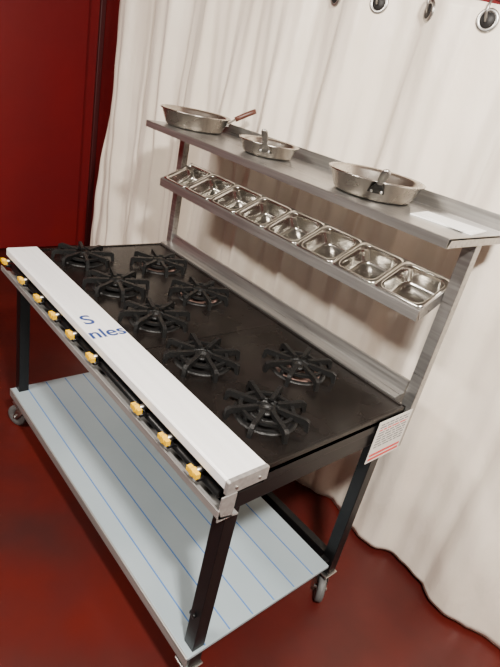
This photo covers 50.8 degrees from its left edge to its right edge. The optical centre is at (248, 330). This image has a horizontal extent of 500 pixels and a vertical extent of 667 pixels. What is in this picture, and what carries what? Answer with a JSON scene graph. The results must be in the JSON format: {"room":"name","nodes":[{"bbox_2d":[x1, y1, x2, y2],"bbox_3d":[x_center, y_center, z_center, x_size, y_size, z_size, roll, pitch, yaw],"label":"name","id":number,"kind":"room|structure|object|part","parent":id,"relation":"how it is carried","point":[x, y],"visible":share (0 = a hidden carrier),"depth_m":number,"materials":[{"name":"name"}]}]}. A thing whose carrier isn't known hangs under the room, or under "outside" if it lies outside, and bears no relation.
{"room":"commercial kitchen","nodes":[
{"label":"commercial kitchen","id":0,"kind":"room"},
{"bbox_2d":[0,0,99,248],"bbox_3d":[-3.049,-1.644,2.595,4.900,2.750,0.100,-11,34,-40],"label":"wall","id":1,"kind":"structure","parent":0,"point":[94,6],"depth_m":4.21,"materials":[{"name":"red paint"}]},
{"bbox_2d":[0,0,89,247],"bbox_3d":[-1.724,-1.761,3.717,1.170,2.490,0.022,-11,34,-40],"label":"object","id":2,"kind":"structure","parent":1,"relation":"in","point":[43,43],"depth_m":3.97,"materials":[{"name":"red paint"}]},
{"bbox_2d":[84,0,106,245],"bbox_3d":[-1.178,-1.968,4.112,0.040,2.750,0.030,-11,34,-40],"label":"trim","id":3,"kind":"structure","parent":1,"relation":"attached to","point":[102,13],"depth_m":4.22,"materials":[{"name":"red"}]},
{"bbox_2d":[0,245,499,666],"bbox_3d":[-1.348,1.005,1.278,5.000,0.100,6.300,-11,34,-40],"label":"floor","id":4,"kind":"structure","parent":0,"point":[66,600],"depth_m":1.87,"materials":[{"name":"red paint"}]},
{"bbox_2d":[1,120,499,666],"bbox_3d":[-0.195,0.059,1.956,0.928,1.435,1.487,-11,34,-40],"label":"gas range","id":5,"kind":"object","parent":4,"relation":"on","point":[204,393],"visible":0.99,"depth_m":1.71,"materials":[{"name":"metal"}]},
{"bbox_2d":[1,258,13,266],"bbox_3d":[-0.954,-0.270,2.081,0.043,0.030,0.043,-11,34,-40],"label":"knob","id":6,"kind":"object","parent":5,"relation":"on","point":[4,261],"depth_m":2.07,"materials":[{"name":"yellow plastic"}]},
{"bbox_3d":[-0.963,0.035,2.243,0.042,0.675,0.042,-11,34,-40],"label":"leg","id":7,"kind":"part","parent":5,"relation":"part of","materials":[{"name":"black paint"}]},
{"bbox_2d":[17,276,30,286],"bbox_3d":[-0.835,-0.184,1.961,0.043,0.030,0.043,-11,34,-40],"label":"knob","id":8,"kind":"object","parent":5,"relation":"on","point":[25,282],"depth_m":1.95,"materials":[{"name":"yellow plastic"}]},
{"bbox_2d":[33,294,46,304],"bbox_3d":[-0.734,-0.112,1.859,0.043,0.030,0.043,-11,34,-40],"label":"knob","id":9,"kind":"object","parent":5,"relation":"on","point":[42,300],"depth_m":1.85,"materials":[{"name":"yellow plastic"}]},
{"bbox_2d":[48,311,62,322],"bbox_3d":[-0.646,-0.048,1.771,0.043,0.030,0.043,-11,34,-40],"label":"knob","id":10,"kind":"object","parent":5,"relation":"on","point":[57,317],"depth_m":1.76,"materials":[{"name":"yellow plastic"}]},
{"bbox_2d":[65,330,80,341],"bbox_3d":[-0.558,0.015,1.682,0.043,0.030,0.043,-11,34,-40],"label":"knob","id":11,"kind":"object","parent":5,"relation":"on","point":[75,336],"depth_m":1.67,"materials":[{"name":"yellow plastic"}]},
{"bbox_3d":[-0.677,-0.292,2.152,0.145,0.002,0.145,18,26,12],"label":"drip dish","id":12,"kind":"part","parent":5,"relation":"part of","materials":[{"name":"black metal"}]},
{"bbox_2d":[85,352,101,365],"bbox_3d":[-0.464,0.083,1.587,0.043,0.030,0.043,-11,34,-40],"label":"knob","id":13,"kind":"object","parent":5,"relation":"on","point":[96,359],"depth_m":1.58,"materials":[{"name":"yellow plastic"}]},
{"bbox_3d":[-0.494,-0.169,1.964,0.104,0.012,0.104,-11,34,-40],"label":"burner","id":14,"kind":"part","parent":5,"relation":"part of","materials":[{"name":"black metal"}]},
{"bbox_3d":[-0.496,-0.161,1.968,0.145,0.002,0.145,7,26,-12],"label":"drip dish","id":15,"kind":"part","parent":5,"relation":"part of","materials":[{"name":"black metal"}]},
{"bbox_3d":[-0.487,0.063,1.670,0.015,0.080,1.430,-11,34,-40],"label":"control panel","id":16,"kind":"part","parent":5,"relation":"part of","materials":[{"name":"black paint"}]},
{"bbox_2d":[130,402,147,417],"bbox_3d":[-0.289,0.210,1.409,0.043,0.030,0.043,-11,34,-40],"label":"knob","id":17,"kind":"object","parent":5,"relation":"on","point":[141,409],"depth_m":1.40,"materials":[{"name":"yellow plastic"}]},
{"bbox_3d":[-0.320,-0.035,1.790,0.145,0.002,0.145,18,26,12],"label":"drip dish","id":18,"kind":"part","parent":5,"relation":"part of","materials":[{"name":"black metal"}]},
{"bbox_3d":[-0.318,-0.043,1.786,0.104,0.012,0.104,-11,34,-40],"label":"burner","id":19,"kind":"part","parent":5,"relation":"part of","materials":[{"name":"black metal"}]},
{"bbox_3d":[-0.373,-0.175,2.063,0.576,0.008,0.857,-11,34,-40],"label":"hob plate","id":20,"kind":"part","parent":5,"relation":"part of","materials":[{"name":"black metal"}]},
{"bbox_3d":[-0.385,-0.274,2.249,0.145,0.002,0.145,18,26,12],"label":"drip dish","id":21,"kind":"part","parent":5,"relation":"part of","materials":[{"name":"metal"}]},
{"bbox_2d":[157,432,175,448],"bbox_3d":[-0.201,0.273,1.321,0.043,0.030,0.043,-11,34,-40],"label":"knob","id":22,"kind":"object","parent":5,"relation":"on","point":[168,439],"depth_m":1.31,"materials":[{"name":"yellow plastic"}]},
{"bbox_2d":[11,372,327,660],"bbox_3d":[-0.392,0.542,2.083,0.590,0.012,1.420,-11,34,-40],"label":"shelf","id":23,"kind":"object","parent":5,"relation":"attached to","point":[156,528],"depth_m":1.87,"materials":[{"name":"white metal"}]},
{"bbox_2d":[164,164,210,186],"bbox_3d":[-0.272,-0.664,2.323,0.145,0.109,0.169,-11,34,-40],"label":"pan","id":24,"kind":"object","parent":5,"relation":"attached to","point":[188,174],"visible":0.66,"depth_m":2.37,"materials":[{"name":"silver metal"}]},
{"bbox_3d":[-0.174,0.954,1.522,0.060,0.007,0.060,-11,34,-40],"label":"caster plate","id":25,"kind":"part","parent":5,"relation":"part of","materials":[{"name":"silver metal"}]},
{"bbox_2d":[186,463,205,481],"bbox_3d":[-0.119,0.332,1.238,0.043,0.030,0.043,-11,34,-40],"label":"knob","id":26,"kind":"object","parent":5,"relation":"on","point":[197,471],"depth_m":1.23,"materials":[{"name":"yellow plastic"}]},
{"bbox_3d":[-0.194,-0.133,2.049,0.145,0.002,0.145,27,29,28],"label":"drip dish","id":27,"kind":"part","parent":5,"relation":"part of","materials":[{"name":"metal"}]},
{"bbox_3d":[-0.193,-0.141,2.045,0.104,0.012,0.104,-11,34,-40],"label":"burner","id":28,"kind":"part","parent":5,"relation":"part of","materials":[{"name":"black metal"}]},
{"bbox_3d":[-0.144,0.092,1.613,0.145,0.002,0.145,18,26,12],"label":"drip dish","id":29,"kind":"part","parent":5,"relation":"part of","materials":[{"name":"black metal"}]},
{"bbox_3d":[-0.142,0.084,1.609,0.104,0.012,0.104,-11,34,-40],"label":"burner","id":30,"kind":"part","parent":5,"relation":"part of","materials":[{"name":"black metal"}]},
{"bbox_2d":[160,104,256,133],"bbox_3d":[-0.190,-0.925,2.254,0.390,0.124,0.300,-11,34,-40],"label":"frying pan","id":31,"kind":"object","parent":5,"relation":"on","point":[191,119],"visible":1,"depth_m":2.15,"materials":[{"name":"metal"}]},
{"bbox_3d":[-0.015,-0.932,2.283,0.094,0.067,0.029,3,27,-19],"label":"pan handle","id":32,"kind":"part","parent":31,"relation":"part of","materials":[{"name":"brown wood"}]},
{"bbox_2d":[185,174,234,199],"bbox_3d":[-0.165,-0.586,2.214,0.145,0.109,0.169,-11,34,-40],"label":"pan","id":33,"kind":"object","parent":5,"relation":"attached to","point":[211,185],"visible":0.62,"depth_m":2.26,"materials":[{"name":"silver metal"}]},
{"bbox_3d":[-0.103,0.655,1.375,0.042,0.675,0.042,-11,34,-40],"label":"leg","id":34,"kind":"part","parent":5,"relation":"part of","materials":[{"name":"black paint"}]},
{"bbox_2d":[209,185,261,212],"bbox_3d":[-0.057,-0.509,2.105,0.145,0.109,0.169,-11,34,-40],"label":"pan","id":35,"kind":"object","parent":5,"relation":"attached to","point":[236,197],"visible":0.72,"depth_m":2.15,"materials":[{"name":"silver metal"}]},
{"bbox_2d":[235,197,290,227],"bbox_3d":[0.051,-0.431,1.996,0.145,0.109,0.169,-11,34,-40],"label":"pan","id":36,"kind":"object","parent":5,"relation":"attached to","point":[263,211],"visible":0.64,"depth_m":2.04,"materials":[{"name":"silver metal"}]},
{"bbox_3d":[0.044,0.228,1.423,0.145,0.002,0.145,18,26,12],"label":"drip dish","id":37,"kind":"part","parent":5,"relation":"part of","materials":[{"name":"black metal"}]},
{"bbox_3d":[0.046,0.220,1.419,0.104,0.012,0.104,-11,34,-40],"label":"burner","id":38,"kind":"part","parent":5,"relation":"part of","materials":[{"name":"black metal"}]},
{"bbox_2d":[239,129,298,160],"bbox_3d":[0.044,-0.682,1.883,0.226,0.110,0.345,26,28,25],"label":"frying pan","id":39,"kind":"object","parent":5,"relation":"on","point":[265,147],"visible":1,"depth_m":1.87,"materials":[{"name":"metal"}]},
{"bbox_3d":[0.053,-0.639,1.739,0.023,0.057,0.108,14,26,3],"label":"pan handle","id":40,"kind":"part","parent":39,"relation":"part of","materials":[{"name":"silver metal"}]},
{"bbox_3d":[0.078,0.150,1.607,0.576,0.008,0.577,-11,34,-40],"label":"hob plate","id":41,"kind":"part","parent":5,"relation":"part of","materials":[{"name":"black metal"}]},
{"bbox_3d":[0.038,-0.351,1.906,0.003,0.034,1.379,-11,34,-40],"label":"pan rail","id":42,"kind":"part","parent":5,"relation":"part of","materials":[{"name":"metal"}]},
{"bbox_3d":[0.048,-0.366,1.905,0.015,0.010,1.373,-11,34,-40],"label":"pan rail","id":43,"kind":"part","parent":5,"relation":"part of","materials":[{"name":"metal"}]},
{"bbox_2d":[264,210,323,243],"bbox_3d":[0.158,-0.353,1.887,0.145,0.109,0.169,-11,34,-40],"label":"pan","id":44,"kind":"object","parent":5,"relation":"attached to","point":[294,226],"visible":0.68,"depth_m":1.93,"materials":[{"name":"silver metal"}]},
{"bbox_3d":[-0.139,0.508,2.325,0.030,0.038,1.400,-11,34,-40],"label":"shelf frame","id":45,"kind":"part","parent":5,"relation":"part of","materials":[{"name":"black paint"}]},
{"bbox_3d":[0.156,0.126,1.681,0.145,0.002,0.145,7,26,-12],"label":"drip dish","id":46,"kind":"part","parent":5,"relation":"part of","materials":[{"name":"metal"}]},
{"bbox_3d":[0.158,0.118,1.677,0.104,0.012,0.104,-11,34,-40],"label":"burner","id":47,"kind":"part","parent":5,"relation":"part of","materials":[{"name":"black metal"}]},
{"bbox_3d":[0.199,0.343,1.446,0.640,0.053,0.040,-11,34,-40],"label":"rail","id":48,"kind":"part","parent":5,"relation":"part of","materials":[{"name":"black metal"}]},
{"bbox_3d":[0.169,-0.441,1.971,0.022,0.024,1.373,-11,34,-40],"label":"pan rail","id":49,"kind":"part","parent":5,"relation":"part of","materials":[{"name":"metal"}]},
{"bbox_3d":[0.057,0.863,1.692,0.650,0.038,0.030,-11,34,-40],"label":"shelf frame","id":50,"kind":"part","parent":5,"relation":"part of","materials":[{"name":"black paint"}]},
{"bbox_3d":[0.278,0.867,1.907,0.060,0.007,0.060,-11,34,-40],"label":"caster plate","id":51,"kind":"part","parent":5,"relation":"part of","materials":[{"name":"silver metal"}]},
{"bbox_2d":[297,226,361,262],"bbox_3d":[0.266,-0.276,1.779,0.145,0.109,0.169,-11,34,-40],"label":"pan","id":52,"kind":"object","parent":5,"relation":"attached to","point":[328,243],"visible":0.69,"depth_m":1.82,"materials":[{"name":"silver metal"}]},
{"bbox_2d":[261,411,403,482],"bbox_3d":[-0.197,-0.021,1.890,0.580,0.043,1.440,-11,34,-40],"label":"panel","id":53,"kind":"object","parent":5,"relation":"in","point":[329,432],"depth_m":1.40,"materials":[{"name":"black paint"}]},
{"bbox_3d":[0.348,0.568,1.760,0.042,0.675,0.042,-11,34,-40],"label":"leg","id":54,"kind":"part","parent":5,"relation":"part of","materials":[{"name":"black paint"}]},
{"bbox_2d":[333,242,403,283],"bbox_3d":[0.374,-0.198,1.670,0.145,0.109,0.169,-11,34,-40],"label":"pan","id":55,"kind":"object","parent":5,"relation":"attached to","point":[370,263],"visible":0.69,"depth_m":1.71,"materials":[{"name":"silver metal"}]},
{"bbox_2d":[329,162,425,204],"bbox_3d":[0.375,-0.457,1.575,0.367,0.112,0.333,-11,34,-40],"label":"frying pan","id":56,"kind":"object","parent":5,"relation":"on","point":[385,186],"visible":1,"depth_m":1.53,"materials":[{"name":"metal"}]},
{"bbox_3d":[0.355,-0.403,1.389,0.025,0.054,0.102,15,26,4],"label":"pan handle","id":57,"kind":"part","parent":56,"relation":"part of","materials":[{"name":"silver metal"}]},
{"bbox_3d":[0.428,0.324,1.609,0.170,0.155,0.002,-11,34,-40],"label":"data plate","id":58,"kind":"part","parent":5,"relation":"part of","materials":[{"name":"white paper"}]},
{"bbox_2d":[375,262,448,307],"bbox_3d":[0.481,-0.120,1.561,0.145,0.109,0.169,-11,34,-40],"label":"pan","id":59,"kind":"object","parent":5,"relation":"attached to","point":[418,286],"visible":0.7,"depth_m":1.60,"materials":[{"name":"silver metal"}]},
{"bbox_3d":[0.542,-0.085,1.509,0.170,0.107,0.003,-11,34,-40],"label":"pan rail","id":60,"kind":"part","parent":5,"relation":"part of","materials":[{"name":"metal"}]},
{"bbox_2d":[410,211,486,234],"bbox_3d":[0.552,-0.300,1.460,0.180,0.005,0.133,30,31,32],"label":"paper sheet","id":61,"kind":"object","parent":5,"relation":"on","point":[439,219],"visible":1,"depth_m":1.45,"materials":[{"name":"white paper"}]},
{"bbox_2d":[177,197,439,379],"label":"curtain","id":62,"kind":"object","parent":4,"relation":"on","point":[385,334],"depth_m":2.29,"materials":[{"name":"white fabric"}]},
{"bbox_2d":[187,144,461,278],"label":"curtain","id":63,"kind":"object","parent":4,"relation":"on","point":[437,259],"depth_m":2.14,"materials":[{"name":"white fabric"}]},
{"bbox_2d":[351,244,499,648],"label":"curtain","id":64,"kind":"object","parent":4,"relation":"on","point":[432,501],"depth_m":1.88,"materials":[{"name":"white fabric"}]},
{"bbox_2d":[89,0,499,245],"bbox_3d":[0.779,-0.606,2.234,0.100,2.750,6.300,-11,34,-40],"label":"wall","id":65,"kind":"structure","parent":0,"point":[112,6],"depth_m":4.04,"materials":[{"name":"red paint"}]},
{"bbox_2d":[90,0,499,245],"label":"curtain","id":66,"kind":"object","parent":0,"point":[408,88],"depth_m":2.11,"materials":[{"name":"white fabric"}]}
]}

